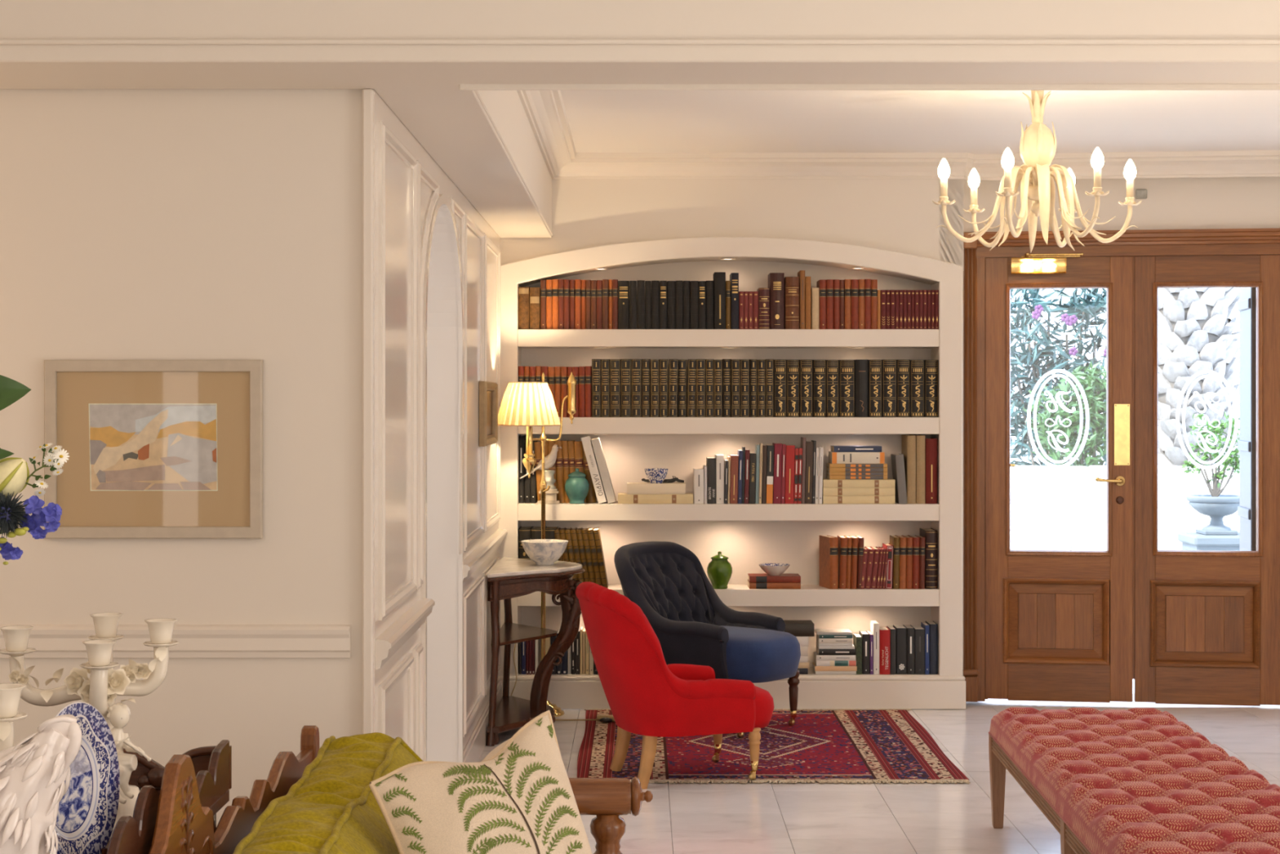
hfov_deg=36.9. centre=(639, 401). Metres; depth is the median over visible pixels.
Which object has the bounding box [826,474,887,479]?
book
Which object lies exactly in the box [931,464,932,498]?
print
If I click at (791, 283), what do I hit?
book
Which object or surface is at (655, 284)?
book
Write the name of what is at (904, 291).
book
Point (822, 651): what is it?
print
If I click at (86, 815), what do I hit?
plate
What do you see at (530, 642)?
book
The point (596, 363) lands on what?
book
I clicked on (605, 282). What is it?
book
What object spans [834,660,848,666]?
print
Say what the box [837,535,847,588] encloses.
book
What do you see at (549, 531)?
book
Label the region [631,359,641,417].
book
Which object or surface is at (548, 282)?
book
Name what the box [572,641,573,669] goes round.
print
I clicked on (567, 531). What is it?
book
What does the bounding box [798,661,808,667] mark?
book
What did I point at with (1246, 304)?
shutter
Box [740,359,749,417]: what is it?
book
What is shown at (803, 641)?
book
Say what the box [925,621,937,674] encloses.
book
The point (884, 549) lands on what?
book
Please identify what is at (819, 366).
book
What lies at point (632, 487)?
book
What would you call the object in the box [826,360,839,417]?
book
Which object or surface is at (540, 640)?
book
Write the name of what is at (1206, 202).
wall
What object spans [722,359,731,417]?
book
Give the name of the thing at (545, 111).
trim
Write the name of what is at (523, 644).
book
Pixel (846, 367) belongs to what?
book
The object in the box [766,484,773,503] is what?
print
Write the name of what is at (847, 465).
print
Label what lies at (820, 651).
book
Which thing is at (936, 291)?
book
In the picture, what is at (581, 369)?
book
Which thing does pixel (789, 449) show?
book
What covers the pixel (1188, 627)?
door
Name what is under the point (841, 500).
print
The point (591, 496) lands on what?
book
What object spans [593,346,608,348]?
puck light
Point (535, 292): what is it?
book
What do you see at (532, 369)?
book
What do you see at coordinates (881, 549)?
book
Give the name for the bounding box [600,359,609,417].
book
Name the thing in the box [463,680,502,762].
baseboard
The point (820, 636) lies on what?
book
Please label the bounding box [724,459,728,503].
book
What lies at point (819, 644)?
book
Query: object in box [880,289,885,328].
book
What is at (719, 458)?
book
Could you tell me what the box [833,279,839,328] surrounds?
book
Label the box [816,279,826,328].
book
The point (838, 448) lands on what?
print
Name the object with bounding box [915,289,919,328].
book
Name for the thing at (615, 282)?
book
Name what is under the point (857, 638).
book
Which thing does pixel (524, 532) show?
book
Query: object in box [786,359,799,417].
book
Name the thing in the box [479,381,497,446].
wall picture
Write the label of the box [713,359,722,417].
book
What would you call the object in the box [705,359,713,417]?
book
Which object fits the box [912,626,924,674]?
book
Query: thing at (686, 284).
book
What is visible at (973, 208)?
socket
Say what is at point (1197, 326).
stone wall
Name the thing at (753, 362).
book
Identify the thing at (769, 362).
book
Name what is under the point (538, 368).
book
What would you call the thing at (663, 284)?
book
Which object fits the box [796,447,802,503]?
book
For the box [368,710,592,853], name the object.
throw pillow
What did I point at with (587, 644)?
book
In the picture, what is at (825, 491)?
book
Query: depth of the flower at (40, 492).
2.34 m
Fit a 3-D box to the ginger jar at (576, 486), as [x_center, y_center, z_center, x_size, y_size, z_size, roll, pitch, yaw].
[-0.302,0.404,9.230,0.118,0.170,0.118,0,0,0]
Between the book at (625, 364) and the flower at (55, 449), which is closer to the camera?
the flower at (55, 449)
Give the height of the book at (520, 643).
0.189 m
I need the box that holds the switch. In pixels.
[596,714,614,722]
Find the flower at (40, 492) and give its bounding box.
[34,488,45,496]
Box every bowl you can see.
[520,538,568,564]
[644,468,668,483]
[1188,501,1239,516]
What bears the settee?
on the floor
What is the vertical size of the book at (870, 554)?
0.192 m
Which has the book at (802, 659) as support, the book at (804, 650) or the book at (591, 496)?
the book at (804, 650)
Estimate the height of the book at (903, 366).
0.277 m
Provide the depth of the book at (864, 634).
9.21 m
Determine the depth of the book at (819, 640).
9.20 m
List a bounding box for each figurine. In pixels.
[0,714,82,853]
[641,475,684,482]
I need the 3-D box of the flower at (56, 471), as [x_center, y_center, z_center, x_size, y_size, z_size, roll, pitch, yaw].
[-0.711,0.086,2.344,0.012,0.009,0.012,0,0,0]
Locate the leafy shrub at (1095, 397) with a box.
[1022,360,1106,466]
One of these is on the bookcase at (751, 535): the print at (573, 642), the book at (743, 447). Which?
the book at (743, 447)
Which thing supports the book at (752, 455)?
on the bookcase at (751, 535)
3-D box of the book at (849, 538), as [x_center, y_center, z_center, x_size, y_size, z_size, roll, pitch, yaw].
[1.004,0.774,9.284,0.022,0.245,0.165,2,0,0]
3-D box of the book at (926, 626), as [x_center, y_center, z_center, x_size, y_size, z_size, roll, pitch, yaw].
[1.377,1.189,9.272,0.019,0.235,0.142,0,0,0]
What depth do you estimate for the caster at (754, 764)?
7.40 m
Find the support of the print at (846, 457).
attached to the book at (834, 457)
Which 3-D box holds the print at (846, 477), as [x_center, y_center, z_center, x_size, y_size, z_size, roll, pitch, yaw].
[1.075,0.364,9.201,0.183,0.017,0.001,0,0,0]
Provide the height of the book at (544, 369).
0.244 m
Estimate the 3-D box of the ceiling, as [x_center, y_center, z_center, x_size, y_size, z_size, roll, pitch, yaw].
[1.750,-1.245,7.200,4.950,0.120,4.900,0,0,0]
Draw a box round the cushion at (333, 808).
[232,732,423,853]
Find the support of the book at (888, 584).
on the bookcase at (751, 535)
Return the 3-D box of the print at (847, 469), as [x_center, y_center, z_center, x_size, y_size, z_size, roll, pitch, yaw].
[1.075,0.327,9.201,0.183,0.019,0.001,0,0,0]
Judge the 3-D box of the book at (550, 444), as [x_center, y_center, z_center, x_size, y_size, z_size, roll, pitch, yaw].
[-0.421,0.338,9.324,0.049,0.301,0.147,0,0,0]
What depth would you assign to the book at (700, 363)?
9.19 m
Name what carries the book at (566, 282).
on the bookcase at (751, 535)
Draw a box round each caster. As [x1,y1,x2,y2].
[714,743,721,760]
[750,760,758,777]
[790,710,796,724]
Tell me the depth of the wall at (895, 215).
9.25 m
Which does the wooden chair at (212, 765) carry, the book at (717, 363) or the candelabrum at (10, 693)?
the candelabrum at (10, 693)
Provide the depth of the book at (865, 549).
9.20 m
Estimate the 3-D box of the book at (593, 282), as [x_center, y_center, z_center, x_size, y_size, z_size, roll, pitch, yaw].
[-0.222,-0.465,9.275,0.025,0.234,0.166,0,0,0]
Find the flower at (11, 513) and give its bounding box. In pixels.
[0,490,31,537]
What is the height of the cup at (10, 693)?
0.041 m
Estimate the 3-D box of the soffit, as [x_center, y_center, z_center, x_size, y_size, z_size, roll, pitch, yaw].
[-0.547,-0.987,7.058,0.256,0.394,4.435,0,0,0]
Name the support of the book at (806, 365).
on the bookcase at (751, 535)
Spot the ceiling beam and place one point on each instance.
(463, 45)
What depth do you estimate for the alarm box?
9.30 m
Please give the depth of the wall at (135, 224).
4.86 m
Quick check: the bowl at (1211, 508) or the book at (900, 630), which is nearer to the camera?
the book at (900, 630)
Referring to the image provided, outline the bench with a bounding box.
[987,706,1279,853]
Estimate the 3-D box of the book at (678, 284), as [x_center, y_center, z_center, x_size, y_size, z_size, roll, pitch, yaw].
[0.188,-0.464,9.280,0.034,0.234,0.168,0,0,0]
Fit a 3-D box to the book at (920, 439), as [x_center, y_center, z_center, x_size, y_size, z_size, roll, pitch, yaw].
[1.347,0.325,9.304,0.042,0.328,0.208,0,0,0]
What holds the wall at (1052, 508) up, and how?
on the ground
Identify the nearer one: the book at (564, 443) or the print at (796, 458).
the print at (796, 458)
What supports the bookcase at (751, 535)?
on the floor
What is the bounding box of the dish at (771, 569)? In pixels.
[759,563,790,575]
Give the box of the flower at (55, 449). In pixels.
[50,444,62,452]
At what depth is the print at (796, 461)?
9.20 m
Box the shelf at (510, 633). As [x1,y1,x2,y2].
[499,622,557,645]
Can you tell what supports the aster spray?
in the vase
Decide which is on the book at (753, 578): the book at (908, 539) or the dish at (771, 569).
the dish at (771, 569)
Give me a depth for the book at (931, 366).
9.20 m
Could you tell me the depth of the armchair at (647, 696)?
7.29 m
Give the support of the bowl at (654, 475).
on the book at (632, 487)
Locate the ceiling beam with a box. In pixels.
[0,0,1279,90]
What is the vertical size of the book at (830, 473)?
0.016 m
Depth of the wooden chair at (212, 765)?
3.47 m
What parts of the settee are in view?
post, turned post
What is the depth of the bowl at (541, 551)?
8.59 m
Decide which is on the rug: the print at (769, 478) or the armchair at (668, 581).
the armchair at (668, 581)
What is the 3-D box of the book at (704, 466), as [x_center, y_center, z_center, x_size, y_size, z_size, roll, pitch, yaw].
[0.315,0.399,9.283,0.013,0.179,0.160,0,0,0]
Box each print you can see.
[520,448,521,497]
[571,653,574,672]
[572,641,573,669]
[633,494,675,502]
[719,294,720,324]
[766,475,773,484]
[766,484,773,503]
[776,453,778,497]
[788,468,790,498]
[794,454,798,501]
[795,460,797,496]
[798,454,802,501]
[799,460,800,496]
[822,651,848,653]
[830,660,834,666]
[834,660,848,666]
[837,480,879,487]
[837,488,879,495]
[837,496,879,503]
[838,448,873,449]
[843,453,878,462]
[845,463,883,467]
[845,467,883,471]
[845,471,883,475]
[845,475,883,479]
[848,660,856,666]
[850,464,870,466]
[850,468,870,471]
[850,472,870,475]
[850,475,870,479]
[856,640,861,671]
[865,641,866,671]
[898,663,904,670]
[910,636,911,670]
[919,636,920,670]
[926,634,928,670]
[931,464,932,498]
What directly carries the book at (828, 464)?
on the book at (829, 469)
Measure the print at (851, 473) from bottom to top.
0.011 m
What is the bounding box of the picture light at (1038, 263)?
[1010,252,1084,273]
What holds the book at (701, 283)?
on the bookcase at (751, 535)
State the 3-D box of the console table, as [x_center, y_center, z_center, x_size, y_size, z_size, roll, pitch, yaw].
[-0.452,1.105,8.648,0.413,0.741,0.930,0,0,0]
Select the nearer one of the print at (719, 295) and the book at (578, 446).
the print at (719, 295)
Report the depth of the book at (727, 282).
9.20 m
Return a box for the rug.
[577,708,970,783]
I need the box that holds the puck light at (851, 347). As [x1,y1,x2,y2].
[850,346,864,348]
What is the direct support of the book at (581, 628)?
on the bookcase at (751, 535)
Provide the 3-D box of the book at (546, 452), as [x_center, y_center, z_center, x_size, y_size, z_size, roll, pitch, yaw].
[-0.453,0.339,9.324,0.047,0.300,0.146,0,0,0]
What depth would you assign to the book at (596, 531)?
9.20 m
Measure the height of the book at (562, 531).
0.285 m
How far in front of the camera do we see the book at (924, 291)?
9.20 m
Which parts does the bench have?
leg, rail, leg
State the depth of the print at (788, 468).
9.21 m
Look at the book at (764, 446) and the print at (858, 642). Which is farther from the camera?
the book at (764, 446)
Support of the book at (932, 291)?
on the bookcase at (751, 535)
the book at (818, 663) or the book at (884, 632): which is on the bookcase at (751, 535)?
the book at (884, 632)
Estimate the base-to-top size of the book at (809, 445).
0.296 m
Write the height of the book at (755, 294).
0.182 m
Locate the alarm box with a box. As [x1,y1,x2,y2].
[1135,189,1146,199]
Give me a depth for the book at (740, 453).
9.21 m
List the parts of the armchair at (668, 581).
arm, seat, arm, leg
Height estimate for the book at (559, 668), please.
0.196 m
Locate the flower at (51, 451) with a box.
[46,447,57,456]
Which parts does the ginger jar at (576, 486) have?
lid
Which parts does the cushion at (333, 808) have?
panel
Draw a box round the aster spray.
[25,442,69,496]
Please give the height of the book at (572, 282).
0.238 m
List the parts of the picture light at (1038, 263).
bulb, bulb, arm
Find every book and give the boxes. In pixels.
[518,287,529,328]
[518,366,524,382]
[518,435,525,502]
[518,526,532,559]
[519,642,521,674]
[521,641,525,674]
[524,366,529,382]
[524,438,530,502]
[525,640,528,674]
[528,640,532,674]
[529,287,540,328]
[529,366,535,382]
[530,440,537,502]
[530,526,541,559]
[532,640,535,674]
[533,441,542,500]
[535,365,541,382]
[535,639,538,671]
[538,639,541,663]
[540,280,546,328]
[541,366,547,383]
[541,440,548,470]
[545,526,558,560]
[545,636,551,654]
[546,280,551,328]
[547,366,555,404]
[547,440,557,500]
[551,279,558,328]
[551,635,556,674]
[554,440,565,502]
[554,527,564,560]
[555,366,560,417]
[556,630,562,674]
[558,279,564,328]
[559,527,569,561]
[560,366,566,417]
[561,440,569,502]
[562,649,568,674]
[564,279,569,328]
[564,527,577,580]
[566,366,572,417]
[568,440,575,473]
[568,645,571,674]
[569,280,575,328]
[570,527,584,582]
[571,639,575,674]
[572,366,578,417]
[573,440,586,502]
[575,279,581,328]
[575,627,580,674]
[576,527,590,582]
[578,366,585,417]
[580,626,582,674]
[581,280,586,328]
[581,435,607,503]
[582,444,596,502]
[582,527,595,583]
[582,627,586,674]
[585,366,591,417]
[585,631,589,674]
[586,280,591,328]
[587,527,602,586]
[589,645,594,674]
[591,280,596,328]
[591,359,600,417]
[591,437,616,503]
[593,527,608,587]
[594,662,597,674]
[596,280,602,328]
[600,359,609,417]
[602,279,608,328]
[608,279,612,328]
[609,359,620,417]
[612,279,617,328]
[617,280,629,328]
[617,493,693,503]
[620,359,631,417]
[626,482,685,493]
[629,280,636,328]
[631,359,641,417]
[636,280,644,328]
[641,359,650,417]
[644,280,651,328]
[650,359,658,417]
[651,280,659,328]
[658,359,667,417]
[659,280,666,328]
[666,280,675,328]
[667,359,678,417]
[675,280,682,328]
[677,359,686,417]
[682,280,689,328]
[686,359,696,417]
[689,280,698,328]
[693,468,703,503]
[696,359,705,417]
[698,280,705,328]
[703,465,706,503]
[705,280,713,328]
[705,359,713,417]
[706,457,715,503]
[713,271,725,328]
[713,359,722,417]
[715,454,724,503]
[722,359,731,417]
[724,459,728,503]
[725,280,730,328]
[727,456,730,503]
[729,272,738,328]
[729,454,738,503]
[731,359,740,417]
[737,449,742,503]
[738,291,743,328]
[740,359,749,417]
[742,446,745,503]
[743,291,748,328]
[743,448,750,503]
[747,573,800,582]
[747,580,800,588]
[748,291,752,328]
[748,453,755,503]
[749,359,757,417]
[752,291,758,328]
[755,444,759,503]
[756,287,769,328]
[757,359,765,417]
[758,442,762,503]
[761,444,767,503]
[765,359,773,417]
[765,444,773,503]
[768,272,784,328]
[772,442,782,503]
[773,359,786,417]
[781,443,785,503]
[783,620,814,636]
[784,276,799,328]
[784,444,795,503]
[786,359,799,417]
[793,448,798,503]
[795,636,808,646]
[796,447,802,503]
[797,270,804,328]
[797,667,808,674]
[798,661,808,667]
[799,656,808,662]
[800,359,812,417]
[800,436,805,503]
[800,646,808,656]
[804,276,810,328]
[804,441,813,503]
[810,287,818,328]
[811,440,816,503]
[812,360,826,417]
[812,662,857,671]
[813,651,855,660]
[813,657,856,666]
[813,668,856,674]
[814,447,819,503]
[814,628,852,634]
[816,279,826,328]
[816,634,852,638]
[816,635,852,643]
[816,640,852,645]
[816,643,854,648]
[816,645,855,654]
[817,447,823,503]
[819,534,838,589]
[822,478,895,487]
[822,487,895,495]
[822,495,895,503]
[826,279,833,328]
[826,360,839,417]
[826,462,887,467]
[826,466,887,471]
[826,471,887,475]
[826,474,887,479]
[828,451,884,463]
[831,445,881,452]
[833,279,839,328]
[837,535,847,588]
[839,360,854,417]
[840,280,844,328]
[844,279,851,328]
[844,535,852,588]
[849,535,857,588]
[851,279,858,328]
[853,633,862,674]
[854,359,868,417]
[855,535,863,588]
[858,279,864,328]
[858,631,869,674]
[861,546,868,588]
[864,279,871,328]
[864,546,874,588]
[866,631,873,674]
[868,359,881,417]
[870,546,879,588]
[870,620,879,674]
[871,279,877,328]
[875,546,883,588]
[877,289,880,328]
[879,546,885,588]
[879,626,889,674]
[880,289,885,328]
[881,359,896,417]
[881,546,888,588]
[882,542,893,588]
[885,289,890,328]
[886,626,895,674]
[889,534,899,588]
[890,289,894,328]
[891,453,906,503]
[893,624,906,674]
[894,289,898,328]
[895,534,906,588]
[896,359,910,417]
[898,289,902,328]
[901,434,915,503]
[902,289,906,328]
[902,534,912,588]
[902,624,914,674]
[906,289,911,328]
[908,534,919,588]
[910,360,924,417]
[910,434,924,503]
[911,289,915,328]
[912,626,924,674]
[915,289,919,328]
[915,534,924,588]
[919,289,923,328]
[920,528,937,588]
[920,622,928,674]
[923,289,926,328]
[924,360,938,417]
[924,437,937,503]
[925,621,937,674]
[926,289,930,328]
[930,289,934,328]
[934,289,938,328]
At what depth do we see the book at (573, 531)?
9.19 m
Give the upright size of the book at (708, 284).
0.233 m
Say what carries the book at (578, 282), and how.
on the bookcase at (751, 535)
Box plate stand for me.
[101,847,107,853]
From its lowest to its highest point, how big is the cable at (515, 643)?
0.331 m
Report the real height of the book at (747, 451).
0.258 m
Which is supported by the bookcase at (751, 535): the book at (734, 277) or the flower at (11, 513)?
the book at (734, 277)
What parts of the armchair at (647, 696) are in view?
leg, leg, arm, leg, arm, leg, seat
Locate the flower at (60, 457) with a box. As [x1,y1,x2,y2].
[53,448,69,464]
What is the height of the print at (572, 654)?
0.166 m
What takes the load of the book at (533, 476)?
on the bookcase at (751, 535)
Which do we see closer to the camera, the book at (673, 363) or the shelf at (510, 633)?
the shelf at (510, 633)
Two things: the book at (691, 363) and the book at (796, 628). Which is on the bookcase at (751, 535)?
the book at (691, 363)
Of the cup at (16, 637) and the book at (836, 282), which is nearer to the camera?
the cup at (16, 637)
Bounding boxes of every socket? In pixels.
[937,195,950,204]
[968,204,979,213]
[1000,186,1014,196]
[1090,186,1104,195]
[1124,196,1136,205]
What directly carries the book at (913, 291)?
on the bookcase at (751, 535)
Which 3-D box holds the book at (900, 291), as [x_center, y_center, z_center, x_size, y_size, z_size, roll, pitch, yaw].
[1.252,-0.442,9.281,0.018,0.188,0.164,0,0,0]
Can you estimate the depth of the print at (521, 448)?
9.26 m
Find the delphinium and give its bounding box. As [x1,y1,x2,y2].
[0,495,62,564]
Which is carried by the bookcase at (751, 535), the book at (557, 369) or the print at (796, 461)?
the book at (557, 369)
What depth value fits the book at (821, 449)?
9.20 m
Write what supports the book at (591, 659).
on the bookcase at (751, 535)
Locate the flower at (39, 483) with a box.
[34,480,48,488]
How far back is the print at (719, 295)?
9.19 m
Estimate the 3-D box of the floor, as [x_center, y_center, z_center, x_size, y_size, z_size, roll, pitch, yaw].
[0.500,1.520,3.600,7.600,0.100,12.400,0,0,0]
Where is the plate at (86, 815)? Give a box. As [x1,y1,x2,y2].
[48,702,119,853]
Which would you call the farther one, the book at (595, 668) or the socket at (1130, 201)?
the book at (595, 668)
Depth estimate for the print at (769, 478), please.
9.21 m
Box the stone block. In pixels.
[1177,532,1239,551]
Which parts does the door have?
architrave, plinth moulding, panel moulding, rail, rail, rail, handle, push plate, lintel moulding, panel moulding, rail, rail, rail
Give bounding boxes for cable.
[510,643,516,696]
[555,719,615,721]
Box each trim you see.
[0,624,351,657]
[362,88,374,733]
[516,90,576,178]
[554,150,1279,180]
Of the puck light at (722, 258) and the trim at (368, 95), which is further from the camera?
the puck light at (722, 258)
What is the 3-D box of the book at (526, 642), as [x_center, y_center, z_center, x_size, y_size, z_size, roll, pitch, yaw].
[-0.540,1.207,9.273,0.013,0.200,0.141,0,0,0]
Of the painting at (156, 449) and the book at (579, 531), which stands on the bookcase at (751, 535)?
the book at (579, 531)
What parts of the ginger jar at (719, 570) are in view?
lid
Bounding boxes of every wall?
[0,88,372,826]
[372,88,506,762]
[499,178,963,675]
[963,176,1279,232]
[1010,465,1239,551]
[1158,287,1239,466]
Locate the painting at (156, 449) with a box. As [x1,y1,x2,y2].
[44,360,262,538]
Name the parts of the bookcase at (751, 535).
panel, shelf, shelf, shelf, shelf, panel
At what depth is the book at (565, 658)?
9.20 m
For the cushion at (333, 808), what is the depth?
3.58 m
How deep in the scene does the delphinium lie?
2.33 m
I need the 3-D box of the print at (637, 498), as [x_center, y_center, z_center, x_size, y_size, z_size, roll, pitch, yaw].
[0.071,0.466,9.200,0.205,0.040,0.002,0,0,0]
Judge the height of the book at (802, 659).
0.028 m
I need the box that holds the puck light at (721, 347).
[720,346,734,348]
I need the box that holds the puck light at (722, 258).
[720,257,734,259]
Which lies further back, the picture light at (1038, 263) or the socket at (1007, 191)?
the picture light at (1038, 263)
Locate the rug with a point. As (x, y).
(824, 745)
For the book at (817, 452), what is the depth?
9.21 m
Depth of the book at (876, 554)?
9.20 m
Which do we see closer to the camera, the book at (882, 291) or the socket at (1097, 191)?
the socket at (1097, 191)
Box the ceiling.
[560,90,1279,154]
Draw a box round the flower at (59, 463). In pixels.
[53,458,63,468]
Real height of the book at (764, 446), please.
0.279 m
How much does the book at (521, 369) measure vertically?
0.244 m
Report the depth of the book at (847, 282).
9.20 m
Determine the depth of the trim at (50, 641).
4.84 m
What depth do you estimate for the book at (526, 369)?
9.20 m
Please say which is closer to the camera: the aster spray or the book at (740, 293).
the aster spray
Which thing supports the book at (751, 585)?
on the bookcase at (751, 535)
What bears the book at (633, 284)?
on the bookcase at (751, 535)
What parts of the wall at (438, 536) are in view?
panel moulding, panel moulding, chair rail, panel moulding, panel moulding, panel moulding, panel moulding, panel moulding, chair rail, panel moulding, panel moulding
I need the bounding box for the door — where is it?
[963,227,1279,706]
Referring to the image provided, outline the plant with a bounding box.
[1181,411,1239,497]
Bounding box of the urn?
[1186,493,1239,534]
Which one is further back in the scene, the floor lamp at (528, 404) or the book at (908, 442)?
the book at (908, 442)
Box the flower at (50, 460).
[43,454,54,466]
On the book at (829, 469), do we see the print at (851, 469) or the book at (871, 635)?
the print at (851, 469)
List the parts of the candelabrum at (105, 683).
arm, arm, arm, arm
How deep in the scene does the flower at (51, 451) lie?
2.34 m
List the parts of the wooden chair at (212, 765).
gallery moulding, leg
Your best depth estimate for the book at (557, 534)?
9.20 m
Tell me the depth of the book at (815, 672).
9.20 m
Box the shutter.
[1237,287,1256,551]
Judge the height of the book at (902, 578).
0.247 m
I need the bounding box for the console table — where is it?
[485,556,585,746]
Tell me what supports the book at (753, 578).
on the book at (751, 585)
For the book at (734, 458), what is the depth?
9.21 m
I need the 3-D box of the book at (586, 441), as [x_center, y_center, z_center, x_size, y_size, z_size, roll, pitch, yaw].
[-0.222,0.326,9.296,0.123,0.326,0.172,0,0,0]
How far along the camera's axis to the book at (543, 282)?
9.20 m
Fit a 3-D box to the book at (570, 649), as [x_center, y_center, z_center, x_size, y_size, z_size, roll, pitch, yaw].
[-0.339,1.207,9.274,0.014,0.200,0.140,0,0,0]
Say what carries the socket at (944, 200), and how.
attached to the chandelier at (1037, 144)
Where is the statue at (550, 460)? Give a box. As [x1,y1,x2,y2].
[519,444,561,503]
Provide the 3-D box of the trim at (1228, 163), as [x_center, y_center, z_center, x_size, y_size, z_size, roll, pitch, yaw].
[1.917,-1.129,9.158,4.688,0.112,0.281,0,0,3]
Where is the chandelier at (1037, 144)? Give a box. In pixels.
[932,90,1141,252]
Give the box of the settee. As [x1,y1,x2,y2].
[148,725,653,853]
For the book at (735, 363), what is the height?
0.277 m
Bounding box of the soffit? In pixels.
[373,88,552,237]
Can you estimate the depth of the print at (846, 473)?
9.20 m
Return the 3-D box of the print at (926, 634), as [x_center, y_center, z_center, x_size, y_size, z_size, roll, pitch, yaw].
[1.377,1.200,9.201,0.006,0.172,0.001,0,0,0]
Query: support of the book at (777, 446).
on the bookcase at (751, 535)
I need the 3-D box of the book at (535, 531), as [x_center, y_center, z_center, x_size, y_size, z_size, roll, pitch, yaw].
[-0.492,0.753,9.292,0.062,0.288,0.193,0,0,0]
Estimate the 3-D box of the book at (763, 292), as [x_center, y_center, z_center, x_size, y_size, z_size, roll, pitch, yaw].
[0.596,-0.447,9.275,0.050,0.198,0.171,0,0,0]
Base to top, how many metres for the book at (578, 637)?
0.206 m
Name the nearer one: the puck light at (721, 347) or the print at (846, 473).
the print at (846, 473)
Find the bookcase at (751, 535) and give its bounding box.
[498,236,965,709]
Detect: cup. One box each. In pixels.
[0,625,33,652]
[0,683,26,719]
[82,639,116,666]
[89,612,122,638]
[144,617,177,644]
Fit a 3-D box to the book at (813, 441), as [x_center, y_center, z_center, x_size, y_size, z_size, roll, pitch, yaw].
[0.836,0.338,9.277,0.012,0.302,0.141,1,0,0]
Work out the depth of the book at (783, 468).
9.20 m
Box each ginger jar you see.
[564,467,589,503]
[706,551,732,589]
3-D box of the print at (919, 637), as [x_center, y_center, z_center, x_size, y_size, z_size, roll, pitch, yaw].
[1.342,1.207,9.201,0.007,0.164,0.001,0,0,0]
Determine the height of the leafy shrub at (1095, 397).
1.764 m
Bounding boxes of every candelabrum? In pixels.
[0,612,178,840]
[0,683,27,751]
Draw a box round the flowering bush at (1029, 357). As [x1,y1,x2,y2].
[1010,288,1106,466]
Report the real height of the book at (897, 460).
0.237 m
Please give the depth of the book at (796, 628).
9.20 m
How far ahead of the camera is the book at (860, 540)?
9.20 m
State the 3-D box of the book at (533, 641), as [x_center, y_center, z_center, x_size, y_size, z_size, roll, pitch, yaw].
[-0.511,1.207,9.272,0.012,0.200,0.141,0,0,0]
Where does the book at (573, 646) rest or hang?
on the bookcase at (751, 535)
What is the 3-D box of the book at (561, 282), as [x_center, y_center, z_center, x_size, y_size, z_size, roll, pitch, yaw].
[-0.378,-0.467,9.279,0.026,0.239,0.166,0,0,0]
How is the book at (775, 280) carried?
on the bookcase at (751, 535)
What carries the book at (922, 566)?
on the bookcase at (751, 535)
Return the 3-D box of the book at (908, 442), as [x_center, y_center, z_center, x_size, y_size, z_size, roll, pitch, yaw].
[1.302,0.325,9.304,0.041,0.328,0.208,0,0,0]
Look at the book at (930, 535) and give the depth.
9.20 m
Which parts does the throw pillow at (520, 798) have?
panel, fern stem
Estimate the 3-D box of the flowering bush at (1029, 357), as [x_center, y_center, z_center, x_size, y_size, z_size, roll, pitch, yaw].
[3.157,0.190,14.473,1.366,2.567,1.054,0,0,0]
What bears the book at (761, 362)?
on the bookcase at (751, 535)
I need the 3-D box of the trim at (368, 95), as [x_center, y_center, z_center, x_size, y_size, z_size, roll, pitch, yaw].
[-0.686,0.341,4.852,0.026,2.257,0.044,0,0,0]
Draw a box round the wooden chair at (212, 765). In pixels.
[106,739,231,853]
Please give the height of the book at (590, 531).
0.285 m
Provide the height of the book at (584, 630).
0.206 m
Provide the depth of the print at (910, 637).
9.20 m
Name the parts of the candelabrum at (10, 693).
arm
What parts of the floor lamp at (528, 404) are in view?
shade trim, lamp shade, shade trim, arm, curved arm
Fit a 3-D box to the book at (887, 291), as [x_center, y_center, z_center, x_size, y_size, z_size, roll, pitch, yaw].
[1.191,-0.442,9.285,0.021,0.189,0.165,0,0,0]
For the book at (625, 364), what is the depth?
9.19 m
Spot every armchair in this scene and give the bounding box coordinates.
[575,582,774,789]
[613,541,800,737]
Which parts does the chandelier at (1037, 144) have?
arm, arm, arm, crown, crown, crown, arm, arm, arm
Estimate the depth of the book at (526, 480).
9.26 m
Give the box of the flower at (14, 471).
[0,374,31,497]
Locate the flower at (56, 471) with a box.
[52,468,63,475]
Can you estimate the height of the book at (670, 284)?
0.232 m
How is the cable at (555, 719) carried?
on the floor
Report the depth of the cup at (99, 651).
3.17 m
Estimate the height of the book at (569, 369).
0.242 m
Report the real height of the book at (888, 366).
0.277 m
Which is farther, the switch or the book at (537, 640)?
the book at (537, 640)
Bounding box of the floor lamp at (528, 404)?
[497,372,577,716]
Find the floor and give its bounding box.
[478,693,1279,853]
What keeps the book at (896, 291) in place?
on the bookcase at (751, 535)
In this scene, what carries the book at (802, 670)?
on the bookcase at (751, 535)
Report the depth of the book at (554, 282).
9.20 m
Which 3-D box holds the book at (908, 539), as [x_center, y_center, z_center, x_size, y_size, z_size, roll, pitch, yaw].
[1.291,0.774,9.281,0.028,0.246,0.167,1,0,0]
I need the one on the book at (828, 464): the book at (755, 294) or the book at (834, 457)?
the book at (834, 457)
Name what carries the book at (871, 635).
on the bookcase at (751, 535)
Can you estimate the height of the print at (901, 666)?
0.030 m
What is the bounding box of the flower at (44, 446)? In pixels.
[40,442,53,448]
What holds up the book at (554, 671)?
on the bookcase at (751, 535)
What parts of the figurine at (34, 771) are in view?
handle, spout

